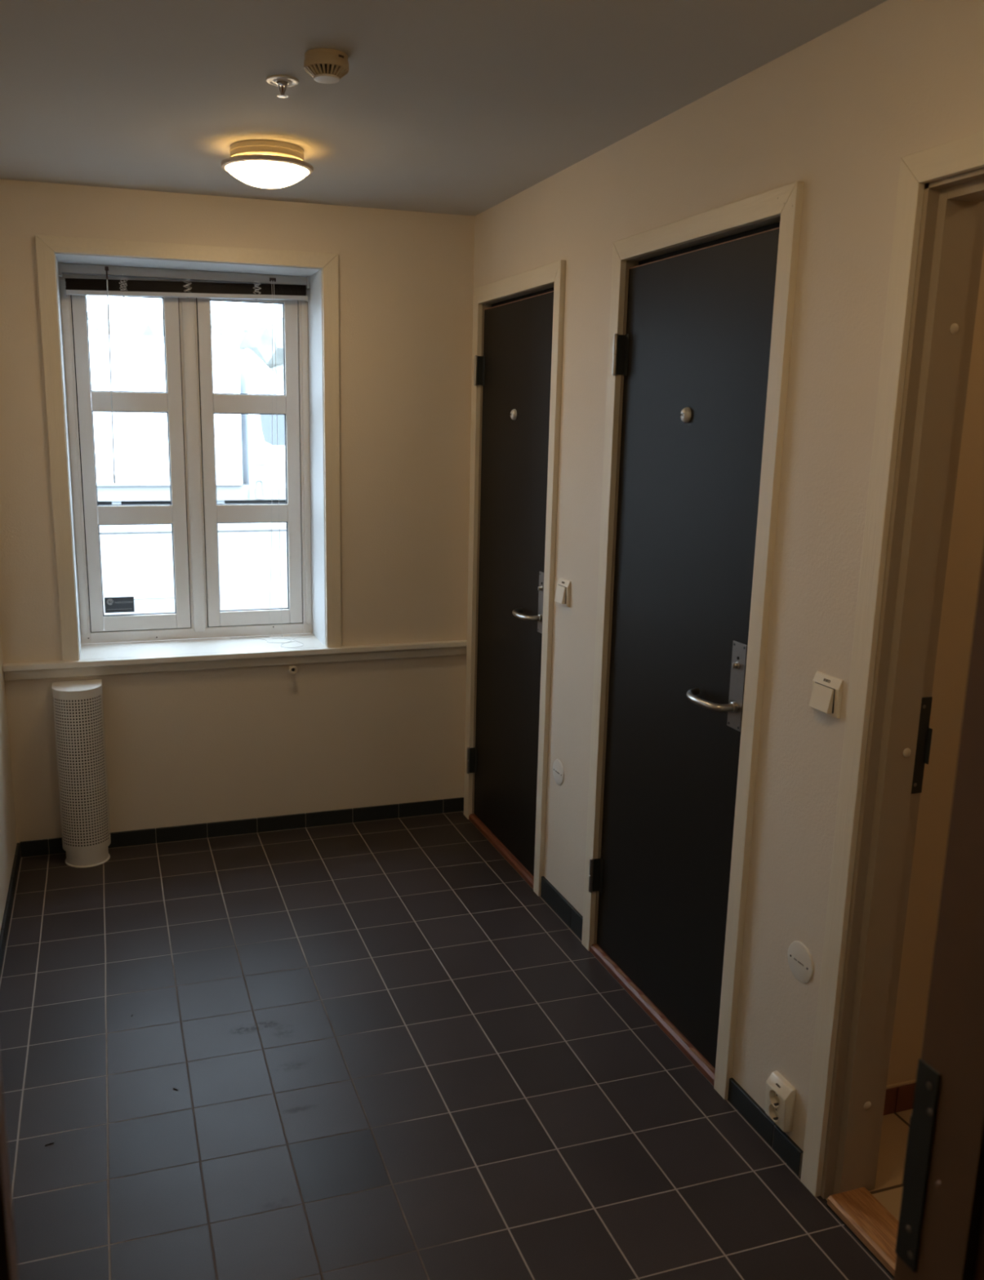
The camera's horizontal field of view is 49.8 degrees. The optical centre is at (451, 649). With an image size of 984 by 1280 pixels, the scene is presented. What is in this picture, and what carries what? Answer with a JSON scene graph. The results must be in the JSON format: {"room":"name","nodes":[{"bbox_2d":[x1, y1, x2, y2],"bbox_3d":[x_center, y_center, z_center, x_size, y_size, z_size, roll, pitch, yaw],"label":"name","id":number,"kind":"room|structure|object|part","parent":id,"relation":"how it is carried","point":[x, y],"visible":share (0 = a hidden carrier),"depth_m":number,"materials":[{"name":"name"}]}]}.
{"room":"hallway","nodes":[
{"label":"hallway","id":0,"kind":"room"},
{"bbox_2d":[0,628,17,930],"bbox_3d":[-1.203,-0.027,2.332,0.100,2.519,3.883,-3,13,-18],"label":"wall","id":1,"kind":"structure","parent":0,"point":[8,841],"depth_m":3.75,"materials":[{"name":"paint"}]},
{"bbox_2d":[0,843,20,975],"bbox_3d":[-1.126,1.121,2.468,0.010,0.061,3.413,-3,13,-18],"label":"baseboard","id":2,"kind":"structure","parent":1,"relation":"attached to","point":[8,906],"depth_m":3.58,"materials":[{"name":"tile"}]},
{"bbox_2d":[0,178,474,849],"bbox_3d":[-0.844,-0.442,4.259,1.809,2.519,0.360,-3,13,-18],"label":"wall","id":3,"kind":"structure","parent":0,"point":[187,747],"depth_m":4.15,"materials":[{"name":"paint"}]},
{"bbox_2d":[35,234,341,661],"bbox_3d":[-0.995,-0.757,4.126,1.059,1.504,0.375,-3,13,-18],"label":"window","id":4,"kind":"structure","parent":3,"relation":"in","point":[309,403],"depth_m":4.18,"materials":[{"name":"paint"}]},
{"bbox_3d":[-1.415,-0.694,3.807,0.058,1.503,0.018,-3,13,-18],"label":"casing","id":5,"kind":"part","parent":4,"relation":"part of","materials":[{"name":"paint"}]},
{"bbox_2d":[104,596,134,613],"bbox_3d":[-1.346,-0.183,4.290,0.114,0.063,0.002,-3,13,-18],"label":"window sticker","id":6,"kind":"object","parent":4,"relation":"attached to","point":[118,604],"visible":1,"depth_m":4.29,"materials":[{"name":"grey plastic"}]},
{"bbox_3d":[-1.260,-0.741,4.191,0.390,1.340,0.047,-3,13,-18],"label":"sash","id":7,"kind":"part","parent":4,"relation":"part of","materials":[{"name":"white wood"}]},
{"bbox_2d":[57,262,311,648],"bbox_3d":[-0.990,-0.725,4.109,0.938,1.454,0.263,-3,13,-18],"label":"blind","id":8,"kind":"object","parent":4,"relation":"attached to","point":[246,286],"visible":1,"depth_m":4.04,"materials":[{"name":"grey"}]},
{"bbox_3d":[-1.232,-1.380,3.970,0.032,0.061,0.010,-3,13,-18],"label":"ladder cord","id":9,"kind":"part","parent":8,"relation":"part of","materials":[{"name":"white fabric"}]},
{"bbox_3d":[-1.003,-1.363,4.065,0.900,0.038,0.026,-3,13,-18],"label":"rail","id":10,"kind":"part","parent":8,"relation":"part of","materials":[{"name":"grey metal"}]},
{"bbox_3d":[-1.009,-1.395,4.042,0.033,0.055,0.010,-3,13,-18],"label":"ladder cord","id":11,"kind":"part","parent":8,"relation":"part of","materials":[{"name":"white fabric"}]},
{"bbox_3d":[-0.758,-1.412,4.122,0.033,0.049,0.010,-3,13,-18],"label":"ladder cord","id":12,"kind":"part","parent":8,"relation":"part of","materials":[{"name":"white fabric"}]},
{"bbox_3d":[-0.728,-0.736,4.239,0.347,1.429,0.152,-3,13,-18],"label":"pull cord","id":13,"kind":"part","parent":8,"relation":"part of","materials":[{"name":"white plastic"}]},
{"bbox_3d":[-0.661,-0.726,4.198,0.106,1.429,0.225,-3,13,-18],"label":"pull cord","id":14,"kind":"part","parent":8,"relation":"part of","materials":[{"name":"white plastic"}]},
{"bbox_3d":[-0.929,-1.429,3.806,1.057,0.053,0.018,-3,13,-18],"label":"casing","id":15,"kind":"part","parent":4,"relation":"part of","materials":[{"name":"paint"}]},
{"bbox_3d":[-0.819,-0.765,4.333,0.393,1.340,0.047,-3,13,-18],"label":"sash","id":16,"kind":"part","parent":4,"relation":"part of","materials":[{"name":"white wood"}]},
{"bbox_3d":[-0.464,-0.746,4.114,0.059,1.503,0.018,-3,13,-18],"label":"casing","id":17,"kind":"part","parent":4,"relation":"part of","materials":[{"name":"paint"}]},
{"bbox_2d":[2,633,466,671],"bbox_3d":[-0.833,-0.011,4.298,1.809,0.022,0.327,-3,13,-18],"label":"windowsill","id":18,"kind":"structure","parent":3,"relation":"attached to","point":[111,654],"depth_m":4.20,"materials":[{"name":"paint"}]},
{"bbox_2d":[3,646,466,680],"bbox_3d":[-0.792,0.046,4.181,1.809,0.040,0.018,-3,13,-18],"label":"trim","id":19,"kind":"structure","parent":3,"relation":"attached to","point":[341,657],"depth_m":4.14,"materials":[{"name":"paint"}]},
{"bbox_2d":[19,797,463,857],"bbox_3d":[-0.800,0.719,4.333,1.797,0.061,0.010,-3,13,-18],"label":"baseboard","id":20,"kind":"structure","parent":3,"relation":"attached to","point":[180,833],"depth_m":4.33,"materials":[{"name":"tile"}]},
{"bbox_2d":[288,664,297,673],"bbox_3d":[-0.635,0.076,4.227,0.033,0.033,0.042,-3,13,-18],"label":"peg","id":21,"kind":"object","parent":3,"relation":"attached to","point":[292,669],"visible":1,"depth_m":4.21,"materials":[{"name":"beige plastic"}]},
{"bbox_2d":[0,0,887,216],"bbox_3d":[-0.272,-1.356,2.347,2.059,0.100,3.883,-3,13,-18],"label":"ceiling","id":22,"kind":"structure","parent":0,"point":[453,107],"depth_m":2.49,"materials":[{"name":"paint"}]},
{"bbox_2d":[220,139,313,188],"bbox_3d":[-0.544,-1.426,3.130,0.270,0.105,0.270,-3,13,-18],"label":"ceiling lamp","id":23,"kind":"object","parent":22,"relation":"attached to","point":[260,163],"visible":1,"depth_m":3.05,"materials":[{"name":"beige glass"}]},
{"bbox_3d":[-0.545,-1.398,3.136,0.245,0.048,0.245,-3,13,-18],"label":"opal glass","id":24,"kind":"part","parent":23,"relation":"part of","materials":[{"name":"white glass"}]},
{"bbox_2d":[265,75,298,97],"bbox_3d":[-0.396,-1.317,2.482,0.077,0.037,0.077,-3,13,-18],"label":"sprinkler head","id":25,"kind":"object","parent":22,"relation":"attached to","point":[279,81],"visible":1,"depth_m":2.47},
{"bbox_2d":[303,48,348,84],"bbox_3d":[-0.273,-1.271,2.310,0.098,0.050,0.098,-3,13,-18],"label":"smoke detector","id":26,"kind":"object","parent":22,"relation":"attached to","point":[325,65],"visible":1,"depth_m":2.28,"materials":[{"name":"beige plastic"}]},
{"bbox_2d":[304,62,348,79],"bbox_3d":[-0.273,-1.260,2.313,0.096,0.023,0.096,-3,13,-18],"label":"grille","id":27,"kind":"object","parent":26,"relation":"attached to","point":[316,70],"depth_m":2.29,"materials":[{"name":"beige plastic"}]},
{"bbox_2d":[0,811,912,1279],"bbox_3d":[0.556,1.118,2.932,3.532,0.080,3.628,-3,13,-18],"label":"floor","id":28,"kind":"structure","parent":0,"point":[387,1055],"depth_m":2.68,"materials":[{"name":"tile"}]},
{"bbox_2d":[51,679,110,867],"bbox_3d":[-1.391,0.467,3.988,0.176,0.684,0.176,-3,13,-18],"label":"bin","id":29,"kind":"object","parent":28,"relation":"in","point":[81,756],"visible":1,"depth_m":3.93,"materials":[{"name":"white metal"}]},
{"bbox_2d":[473,0,983,1151],"bbox_3d":[0.623,-0.166,2.913,0.133,2.439,3.883,-3,13,-18],"label":"wall","id":30,"kind":"structure","parent":0,"point":[837,113],"depth_m":2.34,"materials":[{"name":"paint"}]},
{"bbox_2d":[463,259,565,896],"bbox_3d":[0.241,-0.261,3.965,0.182,2.164,0.835,-3,13,-18],"label":"door","id":31,"kind":"structure","parent":30,"relation":"in","point":[517,319],"depth_m":3.93,"materials":[{"name":"grey laminate"}]},
{"bbox_3d":[0.086,-0.339,4.314,0.018,2.163,0.058,-3,13,-18],"label":"casing","id":32,"kind":"part","parent":31,"relation":"part of","materials":[{"name":"paint"}]},
{"bbox_3d":[0.273,-0.242,3.974,0.118,2.124,0.768,-3,13,-18],"label":"frame","id":33,"kind":"part","parent":31,"relation":"part of","materials":[{"name":"paint"}]},
{"bbox_3d":[0.223,-1.287,3.729,0.018,0.060,0.833,-3,13,-18],"label":"casing","id":34,"kind":"part","parent":31,"relation":"part of","materials":[{"name":"paint"}]},
{"bbox_3d":[0.256,-0.126,3.755,0.067,0.027,0.184,-3,13,-18],"label":"lever handle","id":35,"kind":"part","parent":31,"relation":"part of","materials":[{"name":"metal"}]},
{"bbox_3d":[0.315,-0.163,3.682,0.004,0.214,0.058,-3,13,-18],"label":"handle plate","id":36,"kind":"part","parent":31,"relation":"part of","materials":[{"name":"metal"}]},
{"bbox_3d":[0.329,-0.177,3.589,0.018,2.163,0.048,-3,13,-18],"label":"casing","id":37,"kind":"part","parent":31,"relation":"part of","materials":[{"name":"paint"}]},
{"bbox_2d":[540,875,582,940],"bbox_3d":[0.382,0.884,3.621,0.010,0.078,0.364,-3,13,-18],"label":"baseboard","id":38,"kind":"structure","parent":30,"relation":"attached to","point":[549,894],"depth_m":3.61,"materials":[{"name":"tile"}]},
{"bbox_2d":[554,577,570,607],"bbox_3d":[0.362,-0.189,3.475,0.024,0.085,0.085,-3,13,-18],"label":"light switch","id":39,"kind":"object","parent":30,"relation":"attached to","point":[563,586],"visible":1,"depth_m":3.45,"materials":[{"name":"beige plastic"}]},
{"bbox_2d":[581,181,804,1099],"bbox_3d":[0.616,-0.011,2.846,0.182,2.165,0.849,-3,13,-18],"label":"door","id":40,"kind":"structure","parent":30,"relation":"in","point":[702,307],"depth_m":2.77,"materials":[{"name":"grey laminate"}]},
{"bbox_3d":[0.458,-0.091,3.204,0.018,2.164,0.053,-3,13,-18],"label":"casing","id":41,"kind":"part","parent":40,"relation":"part of","materials":[{"name":"paint"}]},
{"bbox_3d":[0.647,0.004,2.859,0.118,2.130,0.784,-3,13,-18],"label":"frame","id":42,"kind":"part","parent":40,"relation":"part of","materials":[{"name":"paint"}]},
{"bbox_3d":[0.598,-1.040,2.610,0.018,0.055,0.847,-3,13,-18],"label":"casing","id":43,"kind":"part","parent":40,"relation":"part of","materials":[{"name":"paint"}]},
{"bbox_3d":[0.633,0.125,2.633,0.067,0.027,0.184,-3,13,-18],"label":"lever handle","id":44,"kind":"part","parent":40,"relation":"part of","materials":[{"name":"metal"}]},
{"bbox_3d":[0.691,0.088,2.560,0.004,0.214,0.058,-3,13,-18],"label":"handle plate","id":45,"kind":"part","parent":40,"relation":"part of","materials":[{"name":"metal"}]},
{"bbox_3d":[0.706,0.074,2.465,0.018,2.164,0.051,-3,13,-18],"label":"casing","id":46,"kind":"part","parent":40,"relation":"part of","materials":[{"name":"paint"}]},
{"bbox_2d":[727,1077,803,1177],"bbox_3d":[0.747,1.136,2.531,0.010,0.062,0.292,-3,13,-18],"label":"baseboard","id":47,"kind":"structure","parent":30,"relation":"attached to","point":[779,1140],"depth_m":2.51,"materials":[{"name":"tile"}]},
{"bbox_2d":[764,1071,795,1132],"bbox_3d":[0.759,1.046,2.448,0.029,0.110,0.076,-3,13,-18],"label":"wall socket","id":48,"kind":"object","parent":30,"relation":"attached to","point":[780,1100],"visible":1,"depth_m":2.43,"materials":[{"name":"beige plastic"}]},
{"bbox_2d":[808,671,843,718],"bbox_3d":[0.783,0.095,2.221,0.024,0.082,0.085,-3,13,-18],"label":"light switch","id":49,"kind":"object","parent":30,"relation":"attached to","point":[827,690],"visible":1,"depth_m":2.21,"materials":[{"name":"beige plastic"}]},
{"bbox_2d":[800,131,983,1278],"bbox_3d":[1.006,0.235,1.785,0.145,2.148,0.855,-3,13,-18],"label":"door frame","id":50,"kind":"structure","parent":30,"relation":"in","point":[937,248],"depth_m":2.09,"materials":[{"name":"paint"}]},
{"bbox_3d":[0.819,0.156,2.137,0.014,2.147,0.054,-3,13,-18],"label":"casing","id":51,"kind":"part","parent":50,"relation":"part of","materials":[{"name":"paint"}]},
{"bbox_3d":[0.950,0.195,2.135,0.031,0.203,0.012,-3,13,-18],"label":"strike plate","id":52,"kind":"part","parent":50,"relation":"part of","materials":[{"name":"grey metal"}]},
{"bbox_3d":[0.959,-0.785,1.542,0.014,0.054,0.853,-3,13,-18],"label":"casing","id":53,"kind":"part","parent":50,"relation":"part of","materials":[{"name":"paint"}]},
{"bbox_2d":[886,248,983,1085],"bbox_3d":[1.842,0.012,1.950,1.575,2.539,1.465,-3,13,-18],"label":"wall","id":54,"kind":"structure","parent":0,"point":[966,546],"depth_m":2.43,"materials":[{"name":"beige paint"}]},
{"bbox_2d":[883,1079,915,1115],"bbox_3d":[1.580,1.087,2.780,1.475,0.077,0.009,-3,13,-18],"label":"baseboard","id":55,"kind":"structure","parent":54,"relation":"attached to","point":[899,1097],"depth_m":2.62,"materials":[{"name":"brown wood"}]},
{"bbox_3d":[0.293,0.276,0.862,1.809,2.439,0.100,-3,13,-18],"label":"wall","id":56,"kind":"structure","parent":0,"visible":0},
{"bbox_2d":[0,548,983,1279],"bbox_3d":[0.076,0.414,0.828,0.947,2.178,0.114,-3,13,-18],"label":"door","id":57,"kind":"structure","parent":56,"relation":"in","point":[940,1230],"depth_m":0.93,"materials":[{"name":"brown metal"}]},
{"bbox_3d":[0.445,0.487,1.001,0.014,0.212,0.028,-3,13,-18],"label":"strike plate","id":58,"kind":"part","parent":57,"relation":"part of","materials":[{"name":"grey metal"}]},
{"label":"outside","id":59,"kind":"structure","parent":0,"visible":0},
{"bbox_2d":[90,531,297,644],"bbox_3d":[2.624,-0.750,12.391,70.000,0.100,12.697,-3,13,-18],"label":"paving","id":60,"kind":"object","parent":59,"point":[133,565],"depth_m":12.71,"materials":[{"name":"white"}]},
{"bbox_2d":[133,595,174,599],"bbox_3d":[-2.980,-0.528,10.722,0.600,0.009,0.100,-3,13,-18],"label":"drain grate","id":61,"kind":"object","parent":60,"relation":"on","point":[168,597],"visible":0.64,"depth_m":10.69,"materials":[{"name":"concrete"}]},
{"bbox_2d":[99,528,286,534],"bbox_3d":[0.627,-2.095,18.346,70.000,0.130,0.150,-3,13,-18],"label":"kerb","id":62,"kind":"object","parent":60,"relation":"on","point":[273,529],"depth_m":16.65,"materials":[{"name":"white"}]},
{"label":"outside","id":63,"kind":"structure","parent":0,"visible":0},
{"bbox_2d":[97,499,286,531],"bbox_3d":[-6.648,-6.925,40.055,70.000,0.090,46.650,-3,13,-18],"label":"road","id":64,"kind":"structure","parent":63,"point":[260,525],"depth_m":17.99,"materials":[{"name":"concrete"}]},
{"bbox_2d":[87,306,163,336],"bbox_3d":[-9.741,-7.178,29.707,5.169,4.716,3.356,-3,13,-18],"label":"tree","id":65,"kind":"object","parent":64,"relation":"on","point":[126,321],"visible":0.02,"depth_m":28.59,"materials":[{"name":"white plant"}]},
{"bbox_2d":[87,303,224,338],"bbox_3d":[-9.648,-8.560,34.705,4.979,5.290,3.582,-3,13,-18],"label":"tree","id":66,"kind":"object","parent":64,"relation":"on","point":[100,312],"visible":0.03,"depth_m":32.71,"materials":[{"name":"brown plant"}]},
{"bbox_2d":[88,333,285,504],"bbox_3d":[-6.234,-4.758,22.108,8.746,3.320,2.100,-3,13,-18],"label":"delivery van","id":67,"kind":"object","parent":64,"relation":"on","point":[247,451],"visible":0.36,"depth_m":21.29,"materials":[{"name":"white"}]},
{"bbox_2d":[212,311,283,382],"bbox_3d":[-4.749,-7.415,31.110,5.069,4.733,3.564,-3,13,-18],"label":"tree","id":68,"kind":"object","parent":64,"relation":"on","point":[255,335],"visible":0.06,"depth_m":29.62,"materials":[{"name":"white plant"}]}
]}

